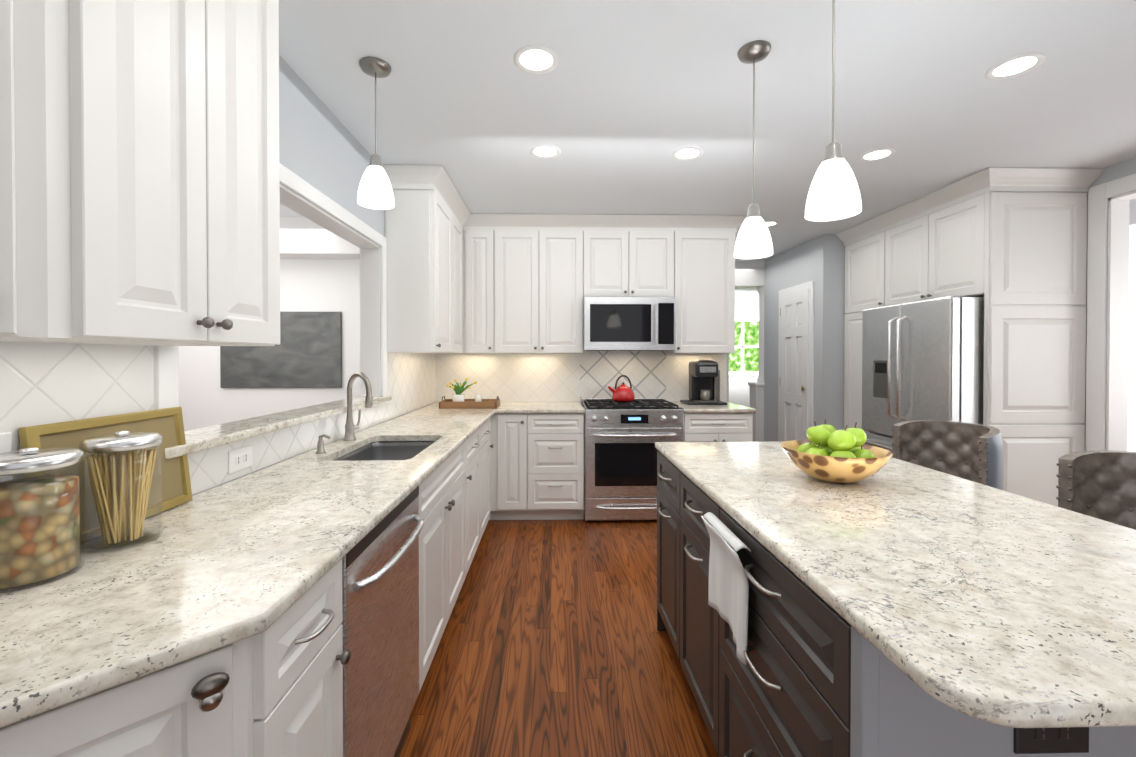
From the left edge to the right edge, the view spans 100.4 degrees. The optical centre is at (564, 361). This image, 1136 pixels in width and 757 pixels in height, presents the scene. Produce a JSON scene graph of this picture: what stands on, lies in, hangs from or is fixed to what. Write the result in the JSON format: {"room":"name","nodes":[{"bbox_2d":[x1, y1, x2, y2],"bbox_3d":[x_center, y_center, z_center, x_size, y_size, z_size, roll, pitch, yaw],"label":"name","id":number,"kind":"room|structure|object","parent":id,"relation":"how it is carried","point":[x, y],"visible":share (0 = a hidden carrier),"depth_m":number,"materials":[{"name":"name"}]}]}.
{"room":"kitchen","nodes":[
{"label":"kitchen","id":0,"kind":"room"},
{"bbox_2d":[399,517,718,756],"bbox_3d":[-0.028,1.324,3.393,14.000,0.050,13.000,0,1,-1],"label":"floor","id":1,"kind":"structure","parent":0,"point":[554,642],"depth_m":2.08,"materials":[{"name":"brown wood"}]},
{"bbox_2d":[0,372,503,756],"bbox_3d":[-0.820,0.683,1.963,0.630,1.254,4.807,0,1,-1],"label":"base cabinet","id":2,"kind":"object","parent":1,"relation":"on","point":[301,605],"depth_m":0.90,"materials":[{"name":"white stone"}]},
{"bbox_2d":[0,447,84,593],"bbox_3d":[-1.007,0.284,0.891,0.144,0.244,0.144,0,1,-1],"label":"jar","id":3,"kind":"object","parent":2,"relation":"on","point":[40,534],"visible":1,"depth_m":0.86,"materials":[{"name":"clear glass"}]},
{"bbox_2d":[18,406,192,543],"bbox_3d":[-1.087,0.267,1.159,0.047,0.272,0.400,0,1,-1],"label":"frame","id":4,"kind":"object","parent":2,"relation":"on","point":[167,424],"visible":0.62,"depth_m":1.19,"materials":[{"name":"gold metal"}]},
{"bbox_2d":[79,431,162,553],"bbox_3d":[-0.991,0.281,1.062,0.136,0.249,0.136,0,1,-1],"label":"jar","id":5,"kind":"object","parent":2,"relation":"on","point":[119,522],"visible":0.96,"depth_m":1.04,"materials":[{"name":"clear glass"}]},
{"bbox_2d":[439,378,499,408],"bbox_3d":[-0.780,0.257,3.922,0.460,0.243,0.271,0,1,-1],"label":"tray","id":6,"kind":"object","parent":2,"relation":"on","point":[457,401],"visible":1,"depth_m":3.87,"materials":[{"name":"brown wood"}]},
{"bbox_2d":[364,480,439,756],"bbox_3d":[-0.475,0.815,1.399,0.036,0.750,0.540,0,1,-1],"label":"dishwasher","id":7,"kind":"object","parent":1,"relation":"on","point":[402,561],"depth_m":1.48,"materials":[{"name":"silver"}]},
{"bbox_2d":[496,402,584,519],"bbox_3d":[-0.200,0.835,4.055,0.703,0.913,0.655,0,1,-1],"label":"base cabinet","id":8,"kind":"object","parent":1,"relation":"on","point":[540,445],"depth_m":3.76,"materials":[{"name":"white wood"}]},
{"bbox_2d":[581,398,682,521],"bbox_3d":[0.548,0.821,4.047,0.782,0.944,0.697,0,1,-1],"label":"range","id":9,"kind":"object","parent":1,"relation":"on","point":[621,439],"visible":0.9,"depth_m":3.76,"materials":[{"name":"silver metal"}]},
{"bbox_2d":[608,375,634,401],"bbox_3d":[0.494,0.234,4.165,0.242,0.228,0.200,0,1,-1],"label":"kettle","id":10,"kind":"object","parent":9,"relation":"on","point":[623,392],"visible":1,"depth_m":4.11,"materials":[{"name":"red metal"}]},
{"bbox_2d":[672,401,755,441],"bbox_3d":[1.231,0.835,4.086,0.576,0.913,0.657,0,1,-1],"label":"base cabinet","id":11,"kind":"object","parent":1,"relation":"on","point":[730,422],"visible":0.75,"depth_m":3.79,"materials":[{"name":"white wood"}]},
{"bbox_2d":[680,360,726,404],"bbox_3d":[1.224,0.183,4.194,0.340,0.387,0.274,0,1,-1],"label":"coffee maker","id":12,"kind":"object","parent":11,"relation":"on","point":[704,382],"visible":1,"depth_m":4.16,"materials":[{"name":"black plastic"}]},
{"bbox_2d":[657,450,1135,756],"bbox_3d":[0.734,0.873,1.541,0.648,0.882,1.546,0,1,-1],"label":"kitchen island","id":13,"kind":"object","parent":1,"relation":"on","point":[771,668],"depth_m":1.08,"materials":[{"name":"grey"}]},
{"bbox_2d":[655,442,1135,737],"bbox_3d":[0.914,0.418,1.449,0.915,0.030,1.754,0,1,-1],"label":"island countertop","id":14,"kind":"structure","parent":13,"relation":"on","point":[1012,615],"depth_m":0.89,"materials":[{"name":"white stone"}]},
{"bbox_2d":[781,419,892,482],"bbox_3d":[0.912,0.301,1.605,0.330,0.198,0.330,0,1,-1],"label":"fruit bowl","id":15,"kind":"object","parent":14,"relation":"on","point":[828,453],"visible":1,"depth_m":1.53,"materials":[{"name":"yellow ceramic"}]},
{"bbox_2d":[862,296,983,450],"bbox_3d":[2.935,0.429,3.613,0.899,1.735,0.913,0,1,-1],"label":"fridge","id":16,"kind":"object","parent":1,"relation":"on","point":[923,360],"visible":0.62,"depth_m":3.39,"materials":[{"name":"silver metal"}]},
{"bbox_2d":[891,420,1003,489],"bbox_3d":[1.830,0.809,2.305,0.430,1.001,0.447,0,1,-1],"label":"stool","id":17,"kind":"object","parent":1,"relation":"on","point":[973,452],"visible":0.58,"depth_m":2.40,"materials":[{"name":"leather"}]},
{"bbox_2d":[835,167,1103,506],"bbox_3d":[3.037,0.031,3.829,0.746,2.525,1.638,0,1,-1],"label":"tall cabinet","id":18,"kind":"object","parent":1,"relation":"on","point":[1009,245],"visible":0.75,"depth_m":3.10,"materials":[{"name":"white wood"}]},
{"bbox_2d":[1056,451,1135,529],"bbox_3d":[1.855,0.817,1.491,0.435,1.001,0.444,0,1,-1],"label":"stool","id":19,"kind":"object","parent":1,"relation":"on","point":[1101,485],"visible":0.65,"depth_m":1.66,"materials":[{"name":"leather"}]},
{"bbox_2d":[0,55,1135,495],"bbox_3d":[0.478,0.036,3.143,13.000,2.530,11.700,0,1,-1],"label":"wall","id":20,"kind":"structure","parent":0,"point":[254,409],"depth_m":4.08,"materials":[{"name":"grey"}]},
{"bbox_2d":[0,0,47,342],"bbox_3d":[-1.351,-0.616,0.298,1.103,1.166,0.988,0,1,-1],"label":"upper cabinet","id":21,"kind":"object","parent":20,"relation":"attached to","point":[23,166],"depth_m":0.72,"materials":[{"name":"white wood"}]},
{"bbox_2d":[44,0,279,345],"bbox_3d":[-0.954,-0.623,1.033,0.317,1.166,0.602,0,1,-1],"label":"upper cabinet","id":22,"kind":"object","parent":20,"relation":"attached to","point":[139,178],"depth_m":0.94,"materials":[{"name":"white wood"}]},
{"bbox_2d":[384,169,453,352],"bbox_3d":[-1.005,-0.644,3.318,0.317,1.166,0.537,0,1,-1],"label":"upper cabinet","id":23,"kind":"object","parent":20,"relation":"attached to","point":[419,228],"depth_m":3.05,"materials":[{"name":"white wood"}]},
{"bbox_2d":[454,201,465,352],"bbox_3d":[-1.016,-0.648,3.786,0.317,1.166,0.400,0,1,-1],"label":"upper cabinet","id":24,"kind":"object","parent":20,"relation":"attached to","point":[461,278],"depth_m":3.86,"materials":[{"name":"white wood"}]},
{"bbox_2d":[466,213,493,353],"bbox_3d":[-0.748,-0.652,4.198,0.277,1.166,0.317,0,1,-1],"label":"upper cabinet","id":25,"kind":"object","parent":20,"relation":"attached to","point":[479,227],"depth_m":4.04,"materials":[{"name":"white wood"}]},
{"bbox_2d":[494,214,585,353],"bbox_3d":[-0.228,-0.652,4.209,0.763,1.166,0.317,0,1,-1],"label":"upper cabinet","id":26,"kind":"object","parent":20,"relation":"attached to","point":[540,259],"depth_m":4.05,"materials":[{"name":"white wood"}]},
{"bbox_2d":[586,215,677,292],"bbox_3d":[0.546,-0.890,4.225,0.785,0.691,0.317,0,1,-1],"label":"upper cabinet","id":27,"kind":"object","parent":20,"relation":"attached to","point":[624,254],"depth_m":4.07,"materials":[{"name":"white wood"}]},
{"bbox_2d":[582,293,681,352],"bbox_3d":[0.547,-0.317,4.162,0.781,0.447,0.453,0,1,-1],"label":"microwave","id":28,"kind":"object","parent":20,"relation":"attached to","point":[610,321],"depth_m":3.98,"materials":[{"name":"silver metal"}]},
{"bbox_2d":[665,217,737,353],"bbox_3d":[1.206,-0.652,4.242,0.535,1.166,0.317,0,1,-1],"label":"upper cabinet","id":29,"kind":"object","parent":20,"relation":"attached to","point":[706,245],"depth_m":4.09,"materials":[{"name":"white wood"}]},
{"bbox_2d":[279,0,1135,292],"bbox_3d":[-0.028,-1.253,3.370,14.000,0.056,13.000,0,1,-1],"label":"ceiling","id":30,"kind":"structure","parent":0,"point":[581,106],"depth_m":2.17,"materials":[{"name":"white paint"}]},
{"bbox_2d":[357,56,393,209],"bbox_3d":[-0.781,-0.933,1.955,0.144,0.570,0.144,0,1,-1],"label":"pendant light","id":31,"kind":"object","parent":30,"relation":"hanging from","point":[375,190],"visible":1,"depth_m":1.92,"materials":[{"name":"white glass"}]},
{"bbox_2d":[734,40,772,258],"bbox_3d":[0.741,-0.816,1.859,0.144,0.802,0.144,0,1,-1],"label":"pendant light","id":32,"kind":"object","parent":30,"relation":"hanging from","point":[753,240],"visible":1,"depth_m":1.83,"materials":[{"name":"white glass"}]},
{"bbox_2d":[805,0,861,221],"bbox_3d":[0.775,-0.819,1.367,0.144,0.788,0.144,0,1,-1],"label":"pendant light","id":33,"kind":"object","parent":30,"relation":"hanging from","point":[834,193],"visible":1,"depth_m":1.34,"materials":[{"name":"white glass"}]}
]}

